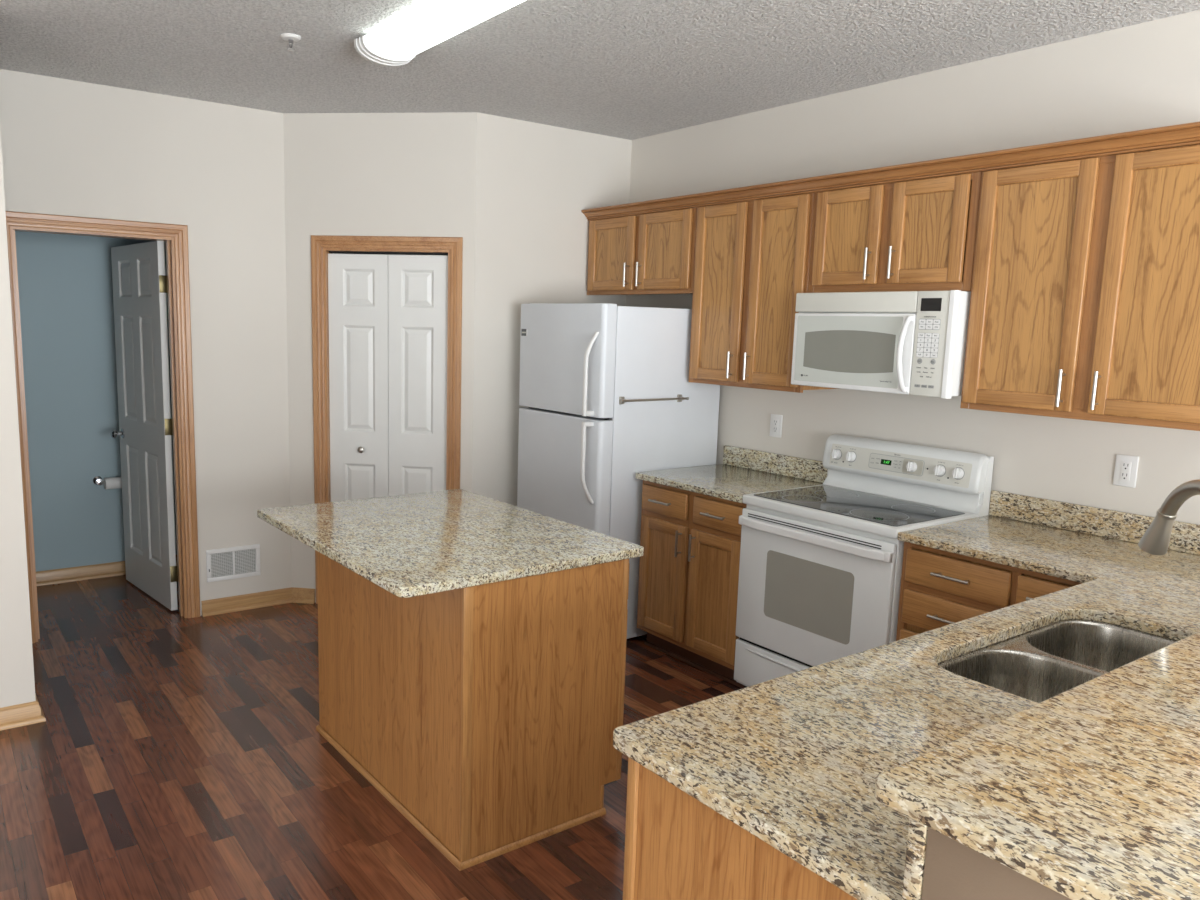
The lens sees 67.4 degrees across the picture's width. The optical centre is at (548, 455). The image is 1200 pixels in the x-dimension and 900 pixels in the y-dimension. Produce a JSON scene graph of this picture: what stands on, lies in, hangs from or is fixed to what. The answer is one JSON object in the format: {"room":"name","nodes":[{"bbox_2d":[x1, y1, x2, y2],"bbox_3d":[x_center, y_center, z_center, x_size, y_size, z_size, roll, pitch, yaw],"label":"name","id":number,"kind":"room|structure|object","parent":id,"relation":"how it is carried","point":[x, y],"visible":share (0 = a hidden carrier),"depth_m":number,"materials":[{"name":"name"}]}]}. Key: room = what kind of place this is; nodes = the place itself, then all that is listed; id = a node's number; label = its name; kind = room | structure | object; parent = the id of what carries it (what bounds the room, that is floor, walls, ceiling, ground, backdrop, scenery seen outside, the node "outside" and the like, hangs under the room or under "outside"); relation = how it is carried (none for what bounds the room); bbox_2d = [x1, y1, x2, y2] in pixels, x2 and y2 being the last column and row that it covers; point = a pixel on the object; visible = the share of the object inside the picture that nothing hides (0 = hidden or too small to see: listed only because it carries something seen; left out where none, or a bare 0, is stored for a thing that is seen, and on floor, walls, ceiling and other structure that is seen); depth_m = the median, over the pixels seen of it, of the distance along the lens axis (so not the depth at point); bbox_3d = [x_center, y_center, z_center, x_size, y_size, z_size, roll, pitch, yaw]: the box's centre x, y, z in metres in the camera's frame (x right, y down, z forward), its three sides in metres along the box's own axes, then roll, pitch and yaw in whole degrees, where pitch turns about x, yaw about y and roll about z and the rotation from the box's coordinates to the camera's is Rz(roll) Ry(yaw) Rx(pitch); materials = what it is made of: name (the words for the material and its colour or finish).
{"room":"kitchen","nodes":[
{"label":"kitchen","id":0,"kind":"room"},
{"bbox_2d":[0,132,35,707],"bbox_3d":[-3.604,-0.163,2.415,3.740,2.734,0.120,-5,10,-35],"label":"wall","id":1,"kind":"structure","parent":0,"point":[17,683],"depth_m":3.50,"materials":[{"name":"white paint"}]},
{"bbox_2d":[0,693,45,730],"bbox_3d":[-3.572,1.146,2.630,3.669,0.083,0.138,-5,10,-35],"label":"baseboard","id":2,"kind":"structure","parent":1,"relation":"attached to","point":[29,713],"depth_m":3.59,"materials":[{"name":"brown wood"}]},
{"bbox_2d":[15,231,176,571],"bbox_3d":[-2.946,-0.498,4.801,2.600,2.734,1.068,-5,10,-35],"label":"wall","id":3,"kind":"structure","parent":0,"point":[65,284],"depth_m":5.42,"materials":[{"name":"blue paint"}]},
{"bbox_2d":[93,476,104,485],"bbox_3d":[-2.704,0.154,5.570,0.217,0.052,0.082,-5,10,-35],"label":"toilet paper holder","id":4,"kind":"object","parent":3,"relation":"attached to","point":[97,480],"visible":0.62,"depth_m":5.50,"materials":[{"name":"silver metal"}]},
{"bbox_2d":[104,477,121,488],"bbox_3d":[-2.692,0.172,5.555,0.106,0.072,0.072,-5,10,-35],"label":"toilet paper roll","id":5,"kind":"object","parent":4,"relation":"hanging from","point":[112,482],"visible":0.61,"depth_m":5.53,"materials":[{"name":"white paper"}]},
{"bbox_2d":[36,555,177,585],"bbox_3d":[-3.220,0.757,5.332,2.200,0.083,0.029,-5,10,-35],"label":"baseboard","id":6,"kind":"structure","parent":3,"relation":"attached to","point":[62,575],"depth_m":5.56,"materials":[{"name":"brown wood"}]},
{"bbox_2d":[0,69,291,615],"bbox_3d":[-2.563,-0.423,4.353,2.700,2.734,0.115,-5,10,-35],"label":"wall","id":7,"kind":"structure","parent":0,"point":[69,147],"depth_m":4.76,"materials":[{"name":"white paint"}]},
{"bbox_2d":[5,211,199,642],"bbox_3d":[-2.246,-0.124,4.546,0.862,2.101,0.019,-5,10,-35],"label":"trim","id":8,"kind":"structure","parent":7,"relation":"attached to","point":[22,219],"depth_m":4.66,"materials":[{"name":"brown wood"}]},
{"bbox_2d":[110,241,177,610],"bbox_3d":[-2.327,-0.173,5.100,0.104,2.010,0.826,-6,11,-42],"label":"door","id":9,"kind":"structure","parent":7,"relation":"in","point":[139,280],"depth_m":5.07,"materials":[{"name":"white paint"}]},
{"bbox_2d":[206,544,260,581],"bbox_3d":[-1.760,0.603,5.017,0.294,0.181,0.016,-5,10,-35],"label":"air vent","id":10,"kind":"object","parent":7,"relation":"in","point":[240,561],"visible":1,"depth_m":5.01,"materials":[{"name":"white plastic"}]},
{"bbox_2d":[211,549,255,577],"bbox_3d":[-1.763,0.602,5.020,0.250,0.141,0.006,-5,10,-35],"label":"grille","id":11,"kind":"object","parent":10,"relation":"attached to","point":[225,563],"depth_m":5.02,"materials":[{"name":"white plastic"}]},
{"bbox_2d":[201,587,314,616],"bbox_3d":[-1.651,0.828,5.114,0.622,0.083,0.105,-3,9,-27],"label":"baseboard","id":12,"kind":"structure","parent":7,"relation":"attached to","point":[217,606],"depth_m":5.12,"materials":[{"name":"brown wood"}]},
{"bbox_2d":[0,575,741,899],"bbox_3d":[-1.708,1.272,2.720,7.400,0.100,6.700,-5,10,-35],"label":"floor","id":13,"kind":"structure","parent":0,"point":[173,756],"depth_m":3.18,"materials":[{"name":"laminate"}]},
{"bbox_2d":[257,489,643,870],"bbox_3d":[-0.408,0.709,3.281,0.906,0.914,1.214,-5,10,-36],"label":"kitchen island","id":14,"kind":"object","parent":13,"relation":"on","point":[472,646],"visible":1,"depth_m":2.90,"materials":[{"name":"brown wood"}]},
{"bbox_2d":[257,489,643,597],"bbox_3d":[-0.397,0.272,3.216,0.906,0.030,1.213,-5,10,-36],"label":"island countertop","id":15,"kind":"structure","parent":14,"relation":"on","point":[415,544],"depth_m":3.03,"materials":[{"name":"beige stone"}]},
{"bbox_2d":[517,303,719,638],"bbox_3d":[0.341,0.061,4.926,0.877,1.752,0.738,-5,10,-35],"label":"refrigerator","id":16,"kind":"object","parent":13,"relation":"on","point":[581,451],"visible":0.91,"depth_m":4.57,"materials":[{"name":"white metal"}]},
{"bbox_2d":[619,394,688,403],"bbox_3d":[0.533,-0.281,4.524,0.452,0.038,0.040,-5,10,-35],"label":"towel bar","id":17,"kind":"object","parent":16,"relation":"attached to","point":[679,398],"visible":1,"depth_m":4.50,"materials":[{"name":"silver metal"}]},
{"bbox_2d":[637,480,746,688],"bbox_3d":[0.891,0.583,4.463,0.664,0.883,0.701,-5,10,-35],"label":"base cabinet","id":18,"kind":"object","parent":13,"relation":"on","point":[691,541],"visible":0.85,"depth_m":4.27,"materials":[{"name":"brown wood"}]},
{"bbox_2d":[636,445,827,502],"bbox_3d":[0.906,0.078,4.402,0.646,0.132,0.716,-5,10,-35],"label":"countertop","id":19,"kind":"structure","parent":18,"relation":"on","point":[743,471],"depth_m":4.43,"materials":[{"name":"beige stone"}]},
{"bbox_2d":[623,757,856,899],"bbox_3d":[1.083,0.947,2.023,1.926,0.883,0.566,-5,10,-35],"label":"base cabinet","id":20,"kind":"object","parent":13,"relation":"on","point":[677,847],"visible":0.02,"depth_m":1.52,"materials":[{"name":"brown wood"}]},
{"bbox_2d":[613,490,1199,899],"bbox_3d":[1.321,0.402,2.159,2.588,0.164,1.926,-5,10,-35],"label":"countertop","id":21,"kind":"structure","parent":20,"relation":"on","point":[794,760],"depth_m":1.75,"materials":[{"name":"beige stone"}]},
{"bbox_2d":[938,619,1176,702],"bbox_3d":[1.258,0.584,2.112,0.808,0.184,0.425,-5,10,-35],"label":"sink","id":22,"kind":"object","parent":21,"relation":"in","point":[1038,665],"visible":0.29,"depth_m":2.20,"materials":[{"name":"silver metal"}]},
{"bbox_2d":[1138,479,1199,554],"bbox_3d":[1.399,0.265,1.970,0.098,0.436,0.317,3,9,13],"label":"kitchen faucet","id":23,"kind":"object","parent":21,"relation":"on","point":[1155,541],"visible":0.84,"depth_m":2.04,"materials":[{"name":"silver metal"}]},
{"bbox_2d":[734,434,993,687],"bbox_3d":[1.300,0.543,3.838,0.671,1.164,0.764,-5,10,-35],"label":"electric range","id":24,"kind":"object","parent":13,"relation":"on","point":[820,566],"visible":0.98,"depth_m":3.71,"materials":[{"name":"white metal"}]},
{"bbox_2d":[742,484,978,538],"bbox_3d":[1.302,0.222,3.788,0.577,0.042,0.762,-5,10,-35],"label":"cooktop","id":25,"kind":"object","parent":24,"relation":"in","point":[872,512],"depth_m":3.70,"materials":[{"name":"glass"}]},
{"bbox_2d":[880,459,891,465],"bbox_3d":[1.482,0.031,3.937,0.004,0.022,0.052,-5,10,-35],"label":"clock","id":26,"kind":"object","parent":24,"relation":"on","point":[883,462],"depth_m":3.94,"materials":[{"name":"green glass"}]},
{"bbox_2d":[896,541,1081,640],"bbox_3d":[1.741,0.778,3.278,0.664,0.883,0.703,-5,10,-35],"label":"base cabinet","id":27,"kind":"object","parent":13,"relation":"on","point":[939,588],"visible":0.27,"depth_m":3.17,"materials":[{"name":"brown wood"}]},
{"bbox_2d":[283,112,476,602],"bbox_3d":[-0.934,-0.483,5.035,1.069,2.734,0.100,2,8,7],"label":"wall","id":28,"kind":"structure","parent":0,"point":[346,174],"depth_m":4.86,"materials":[{"name":"white paint"}]},
{"bbox_2d":[311,235,462,603],"bbox_3d":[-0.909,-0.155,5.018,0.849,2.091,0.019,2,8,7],"label":"trim","id":29,"kind":"structure","parent":28,"relation":"attached to","point":[318,242],"depth_m":4.94,"materials":[{"name":"brown wood"}]},
{"bbox_2d":[328,254,447,501],"bbox_3d":[-0.906,-0.119,5.059,0.686,1.984,0.073,2,8,7],"label":"bifold door","id":30,"kind":"structure","parent":28,"relation":"in","point":[388,314],"depth_m":5.01,"materials":[{"name":"white paint"}]},
{"bbox_2d":[329,251,447,254],"bbox_3d":[-0.876,-1.115,4.946,0.689,0.008,0.030,2,8,7],"label":"trim","id":31,"kind":"structure","parent":28,"relation":"attached to","point":[329,251],"depth_m":4.93,"materials":[{"name":"brown wood"}]},
{"bbox_2d":[332,253,447,255],"bbox_3d":[-1.155,-0.666,6.243,2.000,2.734,1.150,-5,10,-35],"label":"wall","id":32,"kind":"structure","parent":0,"point":[332,253],"depth_m":5.56,"materials":[{"name":"white paint"}]},
{"bbox_2d":[472,112,631,505],"bbox_3d":[-0.004,-0.494,5.266,1.068,2.734,0.100,-5,10,-35],"label":"wall","id":33,"kind":"structure","parent":0,"point":[534,181],"depth_m":5.03,"materials":[{"name":"white paint"}]},
{"bbox_2d":[0,0,1199,139],"bbox_3d":[-0.915,-1.365,1.301,7.400,0.100,9.200,-5,10,-35],"label":"ceiling","id":34,"kind":"structure","parent":0,"point":[624,69],"depth_m":3.61,"materials":[{"name":"white paint"}]},
{"bbox_2d":[280,33,300,50],"bbox_3d":[-1.013,-1.620,3.524,0.080,0.048,0.080,-5,10,-35],"label":"sprinkler","id":35,"kind":"object","parent":34,"relation":"attached to","point":[289,37],"visible":1,"depth_m":3.51,"materials":[{"name":"white plastic"}]},
{"bbox_2d":[354,0,525,65],"bbox_3d":[-0.299,-1.517,3.075,0.248,0.086,1.265,-5,10,-35],"label":"ceiling light","id":36,"kind":"object","parent":34,"relation":"attached to","point":[429,23],"visible":1,"depth_m":3.20,"materials":[{"name":"white plastic"}]},
{"bbox_2d":[626,10,1199,524],"bbox_3d":[2.278,-0.115,3.085,0.100,2.734,8.050,-5,10,-35],"label":"wall","id":37,"kind":"structure","parent":0,"point":[1146,75],"depth_m":3.69,"materials":[{"name":"white paint"}]},
{"bbox_2d":[587,207,696,294],"bbox_3d":[0.585,-1.115,4.973,0.360,0.447,0.881,-5,10,-35],"label":"upper cabinet","id":38,"kind":"object","parent":37,"relation":"attached to","point":[650,253],"visible":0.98,"depth_m":4.83,"materials":[{"name":"brown wood"}]},
{"bbox_2d":[581,121,1199,220],"bbox_3d":[1.153,-1.175,3.895,0.056,0.057,3.260,-5,10,-35],"label":"crown molding","id":39,"kind":"structure","parent":38,"relation":"attached to","point":[1186,134],"depth_m":3.42,"materials":[{"name":"brown wood"}]},
{"bbox_2d":[688,193,837,392],"bbox_3d":[1.044,-0.784,4.359,0.360,0.900,0.723,-5,10,-35],"label":"upper cabinet","id":40,"kind":"object","parent":37,"relation":"attached to","point":[752,258],"visible":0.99,"depth_m":4.25,"materials":[{"name":"brown wood"}]},
{"bbox_2d":[723,445,827,482],"bbox_3d":[1.161,0.043,4.580,0.020,0.102,0.716,-5,10,-35],"label":"backsplash","id":41,"kind":"structure","parent":37,"relation":"attached to","point":[791,466],"depth_m":4.57,"materials":[{"name":"beige stone"}]},
{"bbox_2d":[769,414,782,437],"bbox_3d":[1.159,-0.150,4.574,0.008,0.116,0.075,-5,10,-35],"label":"wall outlet","id":42,"kind":"object","parent":37,"relation":"attached to","point":[776,420],"visible":1,"depth_m":4.57,"materials":[{"name":"white plastic"}]},
{"bbox_2d":[773,419,777,432],"bbox_3d":[1.157,-0.150,4.573,0.002,0.068,0.033,-5,10,-35],"label":"receptacle","id":43,"kind":"object","parent":42,"relation":"attached to","point":[775,421],"depth_m":4.57,"materials":[{"name":"white plastic"}]},
{"bbox_2d":[807,171,981,292],"bbox_3d":[1.479,-0.905,3.728,0.360,0.456,0.761,-5,10,-35],"label":"upper cabinet","id":44,"kind":"object","parent":37,"relation":"attached to","point":[920,234],"visible":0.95,"depth_m":3.60,"materials":[{"name":"brown wood"}]},
{"bbox_2d":[791,290,970,398],"bbox_3d":[1.438,-0.476,3.770,0.431,0.405,0.754,-5,10,-35],"label":"microwave","id":45,"kind":"object","parent":44,"relation":"attached to","point":[897,342],"visible":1,"depth_m":3.61,"materials":[{"name":"white plastic"}]},
{"bbox_2d":[960,144,1199,430],"bbox_3d":[1.951,-0.575,3.095,0.360,0.900,0.890,-5,10,-35],"label":"upper cabinet","id":46,"kind":"object","parent":37,"relation":"attached to","point":[1085,296],"visible":1,"depth_m":3.03,"materials":[{"name":"brown wood"}]},
{"bbox_2d":[989,490,1199,554],"bbox_3d":[2.369,0.321,2.897,0.020,0.102,1.926,-5,10,-35],"label":"backsplash","id":47,"kind":"structure","parent":37,"relation":"attached to","point":[1185,537],"depth_m":3.37,"materials":[{"name":"beige stone"}]},
{"bbox_2d":[1113,454,1138,487],"bbox_3d":[2.100,0.057,3.263,0.008,0.115,0.075,-5,10,-35],"label":"wall outlet","id":48,"kind":"object","parent":37,"relation":"attached to","point":[1126,466],"visible":1,"depth_m":3.26,"materials":[{"name":"white plastic"}]},
{"bbox_2d":[1119,461,1130,480],"bbox_3d":[2.097,0.057,3.261,0.002,0.068,0.033,-5,10,-35],"label":"receptacle","id":49,"kind":"object","parent":48,"relation":"attached to","point":[1124,466],"depth_m":3.26,"materials":[{"name":"white plastic"}]},
{"bbox_2d":[921,827,1070,899],"bbox_3d":[1.343,0.922,1.666,1.986,1.048,0.250,-5,10,-35],"label":"wall","id":50,"kind":"structure","parent":0,"point":[953,870],"depth_m":1.08,"materials":[{"name":"beige paint"}]},
{"bbox_2d":[902,817,927,899],"bbox_3d":[1.274,0.467,1.712,1.990,0.164,0.024,-5,10,-35],"label":"backsplash","id":51,"kind":"structure","parent":50,"relation":"attached to","point":[917,831],"depth_m":1.14,"materials":[{"name":"beige stone"}]},
{"bbox_2d":[874,632,1199,899],"bbox_3d":[1.352,0.390,1.571,2.013,0.030,0.407,-5,10,-35],"label":"countertop","id":52,"kind":"structure","parent":50,"relation":"on","point":[1090,790],"depth_m":1.14,"materials":[{"name":"beige stone"}]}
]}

